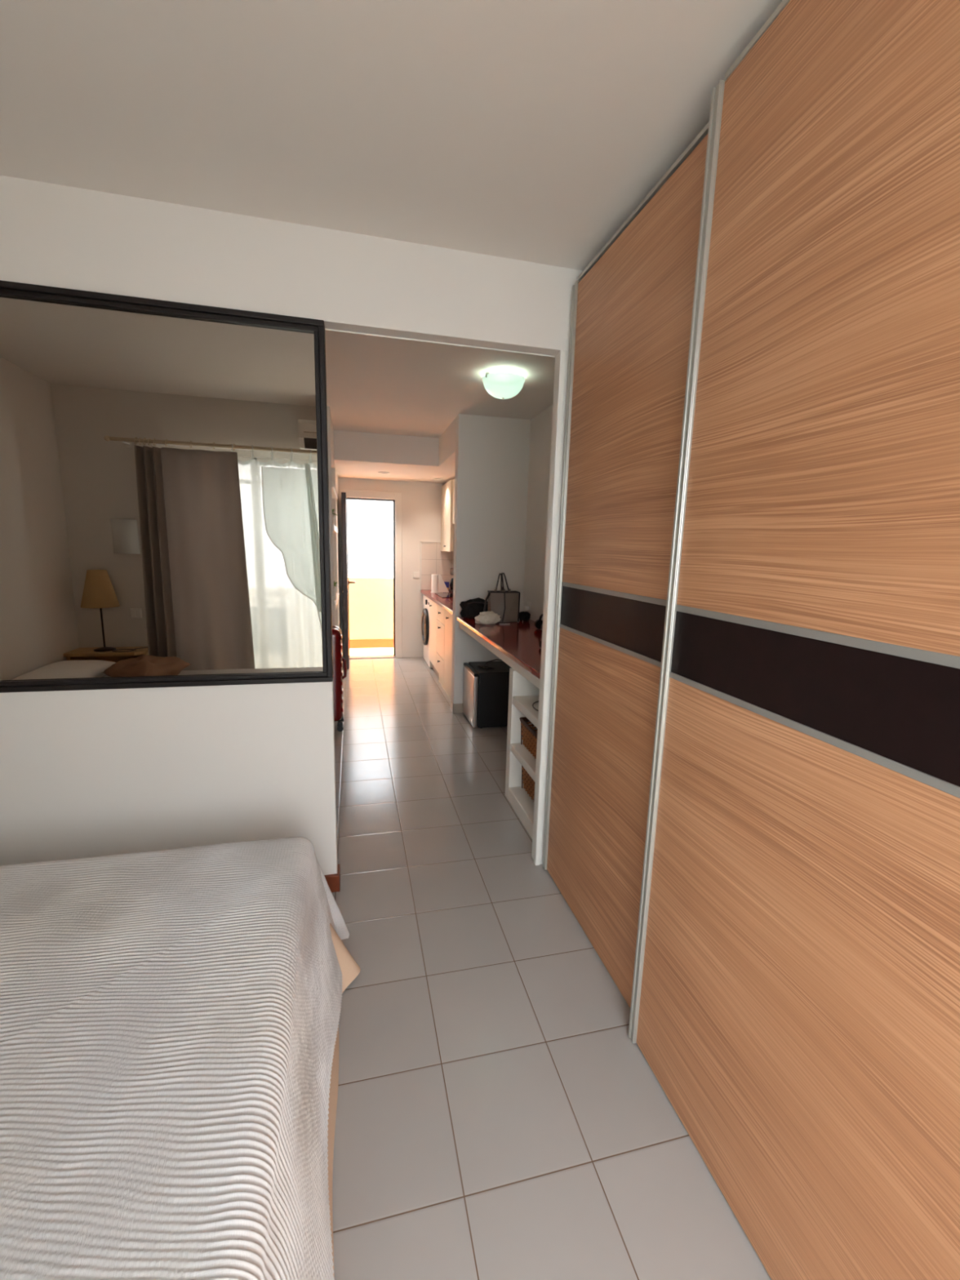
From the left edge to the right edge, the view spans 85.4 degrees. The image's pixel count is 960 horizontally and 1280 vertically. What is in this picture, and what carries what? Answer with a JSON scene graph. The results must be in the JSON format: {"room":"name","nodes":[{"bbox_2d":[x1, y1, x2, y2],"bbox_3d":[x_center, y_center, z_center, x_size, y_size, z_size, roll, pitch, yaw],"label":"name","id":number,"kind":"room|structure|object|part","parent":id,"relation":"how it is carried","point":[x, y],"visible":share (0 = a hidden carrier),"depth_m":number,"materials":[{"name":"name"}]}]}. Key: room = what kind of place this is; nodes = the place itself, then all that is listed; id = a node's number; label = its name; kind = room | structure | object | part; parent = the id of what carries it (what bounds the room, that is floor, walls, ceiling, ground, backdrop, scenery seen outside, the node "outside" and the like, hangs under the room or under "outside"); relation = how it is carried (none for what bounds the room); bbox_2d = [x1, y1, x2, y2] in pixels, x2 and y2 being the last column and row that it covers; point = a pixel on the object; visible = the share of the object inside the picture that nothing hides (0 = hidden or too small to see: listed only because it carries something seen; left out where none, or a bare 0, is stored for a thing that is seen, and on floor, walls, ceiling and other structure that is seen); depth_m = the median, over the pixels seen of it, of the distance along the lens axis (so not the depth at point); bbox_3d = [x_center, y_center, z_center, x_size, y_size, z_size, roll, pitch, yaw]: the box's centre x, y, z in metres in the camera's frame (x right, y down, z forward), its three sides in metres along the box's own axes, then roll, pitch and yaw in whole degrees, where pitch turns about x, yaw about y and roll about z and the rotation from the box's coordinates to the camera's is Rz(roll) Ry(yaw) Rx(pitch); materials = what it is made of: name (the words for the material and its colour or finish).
{"room":"bedroom","nodes":[
{"label":"bedroom","id":0,"kind":"room"},
{"bbox_2d":[0,175,583,875],"bbox_3d":[-0.782,-0.183,2.070,3.740,2.615,0.070,-1,10,-14],"label":"wall","id":1,"kind":"structure","parent":0,"point":[55,235],"depth_m":1.98,"materials":[{"name":"white paint"}]},
{"bbox_2d":[0,280,333,693],"bbox_3d":[-1.591,-0.488,1.809,2.050,1.356,0.084,-1,10,-14],"label":"framed mirror","id":2,"kind":"object","parent":1,"relation":"on","point":[165,517],"visible":1,"depth_m":1.89,"materials":[{"name":"black painted frame"},{"name":"mirror glass"}]},
{"bbox_2d":[324,863,340,892],"bbox_3d":[-1.629,1.079,2.085,2.062,0.080,0.086,-1,10,-14],"label":"baseboard","id":3,"kind":"structure","parent":1,"relation":"attached to","point":[333,881],"depth_m":2.28,"materials":[{"name":"brown wood"}]},
{"bbox_2d":[324,328,555,357],"bbox_3d":[-0.136,-1.185,2.081,0.928,0.004,0.005,-1,10,-14],"label":"trim","id":4,"kind":"structure","parent":1,"relation":"attached to","point":[325,328],"depth_m":2.07,"materials":[{"name":"white paint"}]},
{"bbox_2d":[531,350,565,865],"bbox_3d":[0.301,-0.051,2.357,0.024,2.311,0.076,-1,10,-14],"label":"door frame","id":5,"kind":"structure","parent":1,"relation":"attached to","point":[560,358],"depth_m":2.31,"materials":[{"name":"white paint"}]},
{"bbox_2d":[326,406,341,629],"bbox_3d":[-1.826,-0.824,5.540,0.585,2.615,2.360,-1,10,-14],"label":"wall","id":6,"kind":"structure","parent":0,"point":[332,474],"depth_m":5.26,"materials":[{"name":"white paint"}]},
{"bbox_2d":[331,481,337,498],"bbox_3d":[-1.617,-1.427,4.946,0.470,0.050,1.173,-1,10,-14],"label":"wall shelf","id":7,"kind":"object","parent":6,"relation":"attached to","point":[334,495],"visible":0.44,"depth_m":4.90,"materials":[{"name":"white paint"}]},
{"bbox_2d":[332,524,337,533],"bbox_3d":[-1.627,-1.072,5.009,0.470,0.050,1.173,-1,10,-14],"label":"wall shelf","id":8,"kind":"object","parent":6,"relation":"attached to","point":[335,530],"visible":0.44,"depth_m":4.72,"materials":[{"name":"white paint"}]},
{"bbox_2d":[332,508,337,524],"bbox_3d":[-1.360,-1.121,4.735,0.141,0.152,0.151,6,11,24],"label":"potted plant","id":9,"kind":"object","parent":8,"relation":"on","point":[333,513],"visible":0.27,"depth_m":4.73,"materials":[{"name":"green plant"}]},
{"bbox_3d":[-1.370,-1.097,4.745,0.092,0.099,0.092,-1,10,-14],"label":"pot","id":10,"kind":"part","parent":9,"relation":"part of","materials":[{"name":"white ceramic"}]},
{"bbox_2d":[333,592,339,610],"bbox_3d":[-1.645,-0.388,5.129,0.470,0.050,1.173,-1,10,-14],"label":"wall shelf","id":11,"kind":"object","parent":6,"relation":"attached to","point":[335,602],"visible":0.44,"depth_m":4.97,"materials":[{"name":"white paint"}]},
{"bbox_2d":[333,581,338,599],"bbox_3d":[-1.408,-0.476,4.955,0.161,0.192,0.188,-1,10,-14],"label":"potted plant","id":12,"kind":"object","parent":11,"relation":"on","point":[335,584],"visible":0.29,"depth_m":4.94,"materials":[{"name":"green plant"}]},
{"bbox_3d":[-1.409,-0.445,4.959,0.090,0.129,0.090,-1,10,-14],"label":"pot","id":13,"kind":"part","parent":12,"relation":"part of","materials":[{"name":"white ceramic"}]},
{"bbox_2d":[0,0,782,438],"bbox_3d":[-1.034,-1.740,2.879,4.100,0.155,7.800,-1,10,-14],"label":"ceiling","id":14,"kind":"structure","parent":0,"point":[531,131],"depth_m":1.37,"materials":[{"name":"white paint"}]},
{"bbox_2d":[333,417,456,483],"bbox_3d":[-0.864,-2.040,5.554,2.200,0.385,2.380,-1,10,-14],"label":"bulkhead","id":15,"kind":"object","parent":14,"relation":"attached to","point":[357,455],"visible":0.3,"depth_m":5.32,"materials":[{"name":"white paint"}]},
{"bbox_2d":[378,471,389,474],"bbox_3d":[-1.103,-1.924,5.982,0.126,0.016,0.126,-1,10,-14],"label":"recessed light","id":16,"kind":"object","parent":15,"relation":"attached to","point":[382,473],"visible":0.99,"depth_m":6.00,"materials":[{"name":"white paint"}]},
{"bbox_2d":[482,368,524,399],"bbox_3d":[0.151,-1.639,3.366,0.276,0.149,0.276,-1,10,-14],"label":"ceiling lamp","id":17,"kind":"object","parent":14,"relation":"attached to","point":[500,384],"visible":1,"depth_m":3.28,"materials":[{"name":"white glass"}]},
{"bbox_2d":[337,477,444,657],"bbox_3d":[-1.300,-1.108,6.929,2.270,2.720,0.150,-1,10,-14],"label":"wall","id":18,"kind":"structure","parent":0,"point":[421,502],"depth_m":6.91,"materials":[{"name":"white paint"}]},
{"bbox_2d":[339,489,401,668],"bbox_3d":[-1.369,-0.788,6.629,0.785,2.190,0.805,-1,10,-14],"label":"door","id":19,"kind":"structure","parent":18,"relation":"in","point":[394,497],"depth_m":6.78,"materials":[{"name":"white paint"}]},
{"bbox_2d":[413,572,419,577],"bbox_3d":[-0.857,-0.872,6.996,0.085,0.085,0.014,-1,10,-14],"label":"light switch","id":20,"kind":"object","parent":18,"relation":"attached to","point":[415,575],"visible":1,"depth_m":6.99,"materials":[{"name":"white plastic"}]},
{"bbox_2d":[420,541,440,590],"bbox_3d":[-0.490,-1.002,7.059,0.638,0.650,0.020,-1,10,-14],"label":"trim","id":21,"kind":"structure","parent":18,"relation":"attached to","point":[420,541],"depth_m":6.96,"materials":[{"name":"white paint"}]},
{"bbox_2d":[421,542,453,590],"bbox_3d":[-0.485,-0.996,7.064,0.625,0.635,0.015,-1,10,-14],"label":"backsplash","id":22,"kind":"structure","parent":18,"relation":"attached to","point":[435,561],"depth_m":7.03,"materials":[{"name":"white tile"}]},
{"bbox_2d":[451,413,530,703],"bbox_3d":[0.082,-0.629,4.729,0.634,2.615,0.125,-1,10,-14],"label":"wall","id":23,"kind":"structure","parent":0,"point":[492,452],"depth_m":4.58,"materials":[{"name":"white paint"}]},
{"bbox_2d":[449,700,462,713],"bbox_3d":[-0.061,0.619,4.916,0.424,0.085,0.135,-1,10,-14],"label":"baseboard","id":24,"kind":"structure","parent":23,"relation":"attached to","point":[455,708],"depth_m":4.82,"materials":[{"name":"beige tile"}]},
{"bbox_2d":[522,404,552,621],"bbox_3d":[0.465,-0.706,4.916,0.200,2.720,4.970,-1,10,-14],"label":"wall","id":25,"kind":"structure","parent":0,"point":[540,432],"depth_m":4.38,"materials":[{"name":"white paint"}]},
{"bbox_2d":[440,480,453,551],"bbox_3d":[-0.268,-1.552,6.620,0.394,0.845,0.730,-1,10,-14],"label":"upper cabinet","id":26,"kind":"object","parent":25,"relation":"attached to","point":[446,505],"visible":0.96,"depth_m":6.45,"materials":[{"name":"beige laminate"}]},
{"bbox_2d":[453,478,454,524],"bbox_3d":[-0.067,-1.584,5.885,0.349,0.515,0.740,-1,10,-14],"label":"upper cabinet","id":27,"kind":"object","parent":25,"relation":"attached to","point":[454,478],"visible":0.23,"depth_m":6.14,"materials":[{"name":"beige laminate"}]},
{"bbox_2d":[459,622,539,688],"bbox_3d":[0.378,0.054,3.596,0.612,0.055,2.218,-1,10,-14],"label":"apron","id":28,"kind":"object","parent":25,"relation":"attached to","point":[527,675],"visible":0.14,"depth_m":3.22,"materials":[{"name":"white"}]},
{"bbox_2d":[456,616,542,679],"bbox_3d":[0.362,0.001,3.635,0.624,0.032,2.317,-1,10,-14],"label":"countertop","id":29,"kind":"structure","parent":28,"relation":"on","point":[519,641],"depth_m":3.58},
{"bbox_2d":[459,597,487,617],"bbox_3d":[-0.046,-0.286,4.598,0.282,0.174,0.150,-1,10,-14],"label":"bag","id":30,"kind":"object","parent":29,"relation":"on","point":[471,608],"visible":0.74,"depth_m":4.54,"materials":[{"name":"black fabric"}]},
{"bbox_2d":[474,610,500,624],"bbox_3d":[0.066,-0.184,4.237,0.206,0.103,0.127,-6,12,-35],"label":"pouch","id":31,"kind":"object","parent":29,"relation":"on","point":[491,617],"visible":1,"depth_m":4.20,"materials":[{"name":"beige fabric"}]},
{"bbox_2d":[483,572,519,622],"bbox_3d":[0.180,-0.359,4.371,0.308,0.409,0.168,-1,10,-14],"label":"handbag","id":32,"kind":"object","parent":29,"relation":"on","point":[506,604],"visible":0.94,"depth_m":4.34,"materials":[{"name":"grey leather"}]},
{"bbox_3d":[0.157,-0.473,4.318,0.063,0.165,0.011,-1,10,-14],"label":"handle","id":33,"kind":"part","parent":32,"relation":"part of","materials":[{"name":"black leather"}]},
{"bbox_3d":[0.218,-0.488,4.409,0.079,0.168,0.011,-1,10,-14],"label":"handle","id":34,"kind":"part","parent":32,"relation":"part of","materials":[{"name":"black leather"}]},
{"bbox_2d":[519,611,530,621],"bbox_3d":[0.378,-0.206,4.468,0.101,0.083,0.087,-1,10,-14],"label":"pile","id":35,"kind":"object","parent":29,"relation":"on","point":[523,615],"visible":0.97,"depth_m":4.44,"materials":[{"name":"black fabric"}]},
{"bbox_2d":[534,613,542,629],"bbox_3d":[0.478,-0.137,3.964,0.072,0.127,0.175,-1,10,-14],"label":"headphones","id":36,"kind":"object","parent":29,"relation":"on","point":[539,623],"visible":0.49,"depth_m":4.02,"materials":[{"name":"black plastic"}]},
{"bbox_2d":[534,619,542,629],"bbox_3d":[0.460,-0.122,4.038,0.072,0.072,0.030,-1,10,-14],"label":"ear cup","id":37,"kind":"object","parent":36,"relation":"on","point":[538,623],"depth_m":4.02,"materials":[{"name":"black plastic"}]},
{"bbox_2d":[522,601,530,622],"bbox_3d":[0.396,-0.246,4.511,0.064,0.148,0.320,4,10,11],"label":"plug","id":38,"kind":"object","parent":25,"relation":"attached to","point":[527,607],"visible":0.93,"depth_m":4.59,"materials":[{"name":"white plastic"}]},
{"bbox_3d":[0.433,-0.297,4.622,0.011,0.085,0.080,-1,10,-14],"label":"plate","id":39,"kind":"part","parent":38,"relation":"part of","materials":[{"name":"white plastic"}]},
{"bbox_2d":[331,647,771,1279],"bbox_3d":[-0.410,0.897,3.875,7.000,0.120,8.390,-1,10,-14],"label":"floor","id":40,"kind":"structure","parent":0,"point":[500,1116],"depth_m":1.56,"materials":[{"name":"tile"}]},
{"bbox_2d":[332,626,346,731],"bbox_3d":[-1.337,0.314,4.258,0.487,0.844,0.260,-1,10,-14],"label":"suitcase","id":41,"kind":"object","parent":40,"relation":"on","point":[338,677],"visible":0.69,"depth_m":4.19,"materials":[{"name":"red plastic"}]},
{"bbox_3d":[-1.117,0.234,4.276,0.049,0.189,0.024,-1,10,-14],"label":"handle","id":42,"kind":"part","parent":41,"relation":"part of","materials":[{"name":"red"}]},
{"bbox_2d":[327,923,360,1276],"bbox_3d":[-1.280,1.111,0.782,2.173,0.479,2.084,-1,10,-14],"label":"bed","id":43,"kind":"object","parent":40,"relation":"on","point":[349,968],"visible":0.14,"depth_m":1.47,"materials":[{"name":"beige fabric"}]},
{"bbox_2d":[0,836,349,1279],"bbox_3d":[-1.281,1.109,0.793,2.090,0.526,2.041,-1,10,-14],"label":"bedspread","id":44,"kind":"object","parent":43,"relation":"on","point":[169,1019],"visible":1,"depth_m":1.05,"materials":[{"name":"white fabric"}]},
{"bbox_2d":[421,594,432,667],"bbox_3d":[-0.445,-0.138,6.809,0.614,0.873,0.640,-1,10,-14],"label":"washing machine","id":45,"kind":"object","parent":40,"relation":"on","point":[425,613],"visible":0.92,"depth_m":6.63,"materials":[{"name":"white paint"}]},
{"bbox_3d":[-0.720,-0.171,6.715,0.035,0.400,0.350,-1,10,-14],"label":"porthole glass","id":46,"kind":"part","parent":45,"relation":"part of","materials":[{"name":"black glass"}]},
{"bbox_3d":[-0.687,-0.492,6.685,0.010,0.135,0.630,-1,10,-14],"label":"control panel","id":47,"kind":"part","parent":45,"relation":"part of","materials":[{"name":"white plastic"}]},
{"bbox_2d":[429,599,439,678],"bbox_3d":[-0.291,-0.025,6.209,0.601,0.890,0.576,-1,10,-14],"label":"base cabinet","id":48,"kind":"object","parent":40,"relation":"on","point":[433,606],"visible":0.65,"depth_m":6.12,"materials":[{"name":"beige laminate"}]},
{"bbox_2d":[436,604,446,692],"bbox_3d":[-0.163,0.071,5.688,0.601,0.890,0.506,-1,10,-14],"label":"base cabinet","id":49,"kind":"object","parent":40,"relation":"on","point":[440,611],"visible":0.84,"depth_m":5.59,"materials":[{"name":"beige laminate"}]},
{"bbox_3d":[-0.426,0.283,5.662,0.020,0.208,0.502,-1,10,-14],"label":"drawer","id":50,"kind":"part","parent":49,"relation":"part of","materials":[{"name":"beige laminate"}]},
{"bbox_3d":[-0.418,-0.005,5.612,0.020,0.363,0.502,-1,10,-14],"label":"drawer","id":51,"kind":"part","parent":49,"relation":"part of","materials":[{"name":"beige laminate"}]},
{"bbox_3d":[-0.411,-0.275,5.564,0.020,0.170,0.502,-1,10,-14],"label":"drawer","id":52,"kind":"part","parent":49,"relation":"part of","materials":[{"name":"beige laminate"}]},
{"bbox_2d":[444,609,453,700],"bbox_3d":[-0.042,0.161,5.196,0.601,0.890,0.516,-1,10,-14],"label":"base cabinet","id":53,"kind":"object","parent":40,"relation":"on","point":[448,616],"visible":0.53,"depth_m":5.16,"materials":[{"name":"beige laminate"}]},
{"bbox_2d":[420,590,453,614],"bbox_3d":[-0.219,-0.457,5.985,0.632,0.037,2.355,-1,10,-14],"label":"countertop","id":54,"kind":"structure","parent":53,"relation":"on","point":[444,602],"depth_m":5.82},
{"bbox_2d":[430,573,448,592],"bbox_3d":[-0.520,-0.732,6.703,0.232,0.240,0.124,-1,10,-14],"label":"paper towel roll","id":55,"kind":"object","parent":54,"relation":"on","point":[438,585],"visible":0.98,"depth_m":6.66,"materials":[{"name":"white paper"}]},
{"bbox_2d":[435,592,453,597],"bbox_3d":[-0.284,-0.544,6.340,0.450,0.006,0.550,-1,10,-14],"label":"cooktop","id":56,"kind":"object","parent":54,"relation":"in","point":[441,594],"visible":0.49,"depth_m":6.33,"materials":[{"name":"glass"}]},
{"bbox_2d":[444,582,448,591],"bbox_3d":[-0.444,-0.698,6.831,0.075,0.129,0.043,-1,10,-14],"label":"packet","id":57,"kind":"object","parent":54,"relation":"on","point":[446,584],"visible":0.47,"depth_m":6.81,"materials":[{"name":"blue plastic"}]},
{"bbox_2d":[448,568,453,592],"bbox_3d":[-0.304,-0.785,6.830,0.190,0.309,0.240,-1,10,-14],"label":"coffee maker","id":58,"kind":"object","parent":54,"relation":"on","point":[451,589],"visible":0.25,"depth_m":6.79,"materials":[{"name":"black plastic"}]},
{"bbox_2d":[462,658,511,728],"bbox_3d":[0.119,0.445,4.592,0.461,0.550,0.430,-1,10,-14],"label":"mini fridge","id":59,"kind":"object","parent":40,"relation":"on","point":[486,683],"visible":0.84,"depth_m":4.39,"materials":[{"name":"black metal"}]},
{"bbox_3d":[-0.086,0.485,4.549,0.036,0.442,0.430,-1,10,-14],"label":"door","id":60,"kind":"part","parent":59,"relation":"part of","materials":[{"name":"silver metal"}]},
{"bbox_3d":[0.177,0.198,4.586,0.383,0.059,0.138,-6,12,-35],"label":"power cord","id":61,"kind":"part","parent":59,"relation":"part of","materials":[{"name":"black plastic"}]},
{"bbox_2d":[505,667,539,839],"bbox_3d":[0.541,0.618,2.921,0.617,0.811,0.653,-1,10,-14],"label":"shelf unit","id":62,"kind":"object","parent":40,"relation":"on","point":[522,693],"visible":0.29,"depth_m":3.05,"materials":[{"name":"white wood"}]},
{"bbox_3d":[0.548,0.683,2.896,0.613,0.048,0.578,-1,10,-14],"label":"shelf","id":63,"kind":"part","parent":62,"relation":"part of","materials":[{"name":"white wood"}]},
{"bbox_3d":[0.556,0.398,2.845,0.613,0.048,0.578,-1,10,-14],"label":"shelf","id":64,"kind":"part","parent":62,"relation":"part of","materials":[{"name":"white wood"}]},
{"bbox_2d":[521,765,534,802],"bbox_3d":[0.472,0.843,2.926,0.354,0.178,0.522,-1,10,-14],"label":"wicker basket","id":65,"kind":"object","parent":62,"relation":"on","point":[528,783],"visible":0.12,"depth_m":3.03,"materials":[{"name":"brown wicker"}]},
{"bbox_2d":[519,716,537,759],"bbox_3d":[0.471,0.576,2.874,0.371,0.163,0.516,-1,10,-14],"label":"wicker basket","id":66,"kind":"object","parent":62,"relation":"on","point":[529,734],"visible":0.21,"depth_m":2.96,"materials":[{"name":"brown wicker"}]},
{"bbox_2d":[532,700,538,711],"bbox_3d":[0.407,0.373,2.802,0.212,0.006,0.327,-5,12,-32],"label":"cable","id":67,"kind":"object","parent":62,"relation":"on","point":[534,708],"visible":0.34,"depth_m":2.84,"materials":[{"name":"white plastic"}]},
{"bbox_2d":[542,0,959,1279],"bbox_3d":[0.915,0.044,1.153,0.680,2.575,2.530,-1,10,-14],"label":"wardrobe","id":68,"kind":"object","parent":40,"relation":"on","point":[752,821],"visible":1,"depth_m":1.02,"materials":[{"name":"brown wood"}]},
{"bbox_3d":[0.474,-0.073,1.825,0.030,2.528,0.914,-1,10,-14],"label":"sliding door","id":69,"kind":"part","parent":68,"relation":"part of","materials":[{"name":"brown wood"}]},
{"bbox_3d":[0.506,-1.333,1.602,0.033,0.013,0.914,-1,10,-14],"label":"rail","id":70,"kind":"part","parent":68,"relation":"part of","materials":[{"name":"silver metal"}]},
{"bbox_3d":[0.601,1.312,1.306,0.069,0.009,2.527,-1,10,-14],"label":"rail","id":71,"kind":"part","parent":68,"relation":"part of","materials":[{"name":"grey metal"}]},
{"bbox_3d":[0.672,-1.186,0.738,0.033,0.013,0.912,-1,10,-14],"label":"rail","id":72,"kind":"part","parent":68,"relation":"part of","materials":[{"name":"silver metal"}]},
{"label":"outside","id":73,"kind":"structure","parent":0,"visible":0},
{"bbox_2d":[346,499,393,577],"bbox_3d":[-2.045,-0.383,10.540,9.000,6.000,0.750,-1,10,-14],"label":"sky","id":74,"kind":"structure","parent":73,"point":[370,523],"depth_m":10.09,"materials":[{"name":"white"}]},
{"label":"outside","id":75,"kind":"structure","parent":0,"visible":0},
{"bbox_2d":[348,577,393,639],"bbox_3d":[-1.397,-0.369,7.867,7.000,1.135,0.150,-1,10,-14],"label":"wall","id":76,"kind":"structure","parent":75,"point":[371,599],"depth_m":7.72,"materials":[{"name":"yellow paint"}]},
{"bbox_2d":[349,639,393,648],"bbox_3d":[-1.389,0.051,7.862,7.000,0.130,0.010,-1,10,-14],"label":"baseboard","id":77,"kind":"structure","parent":76,"relation":"attached to","point":[354,643],"depth_m":7.80,"materials":[{"name":"brown tile"}]}
]}

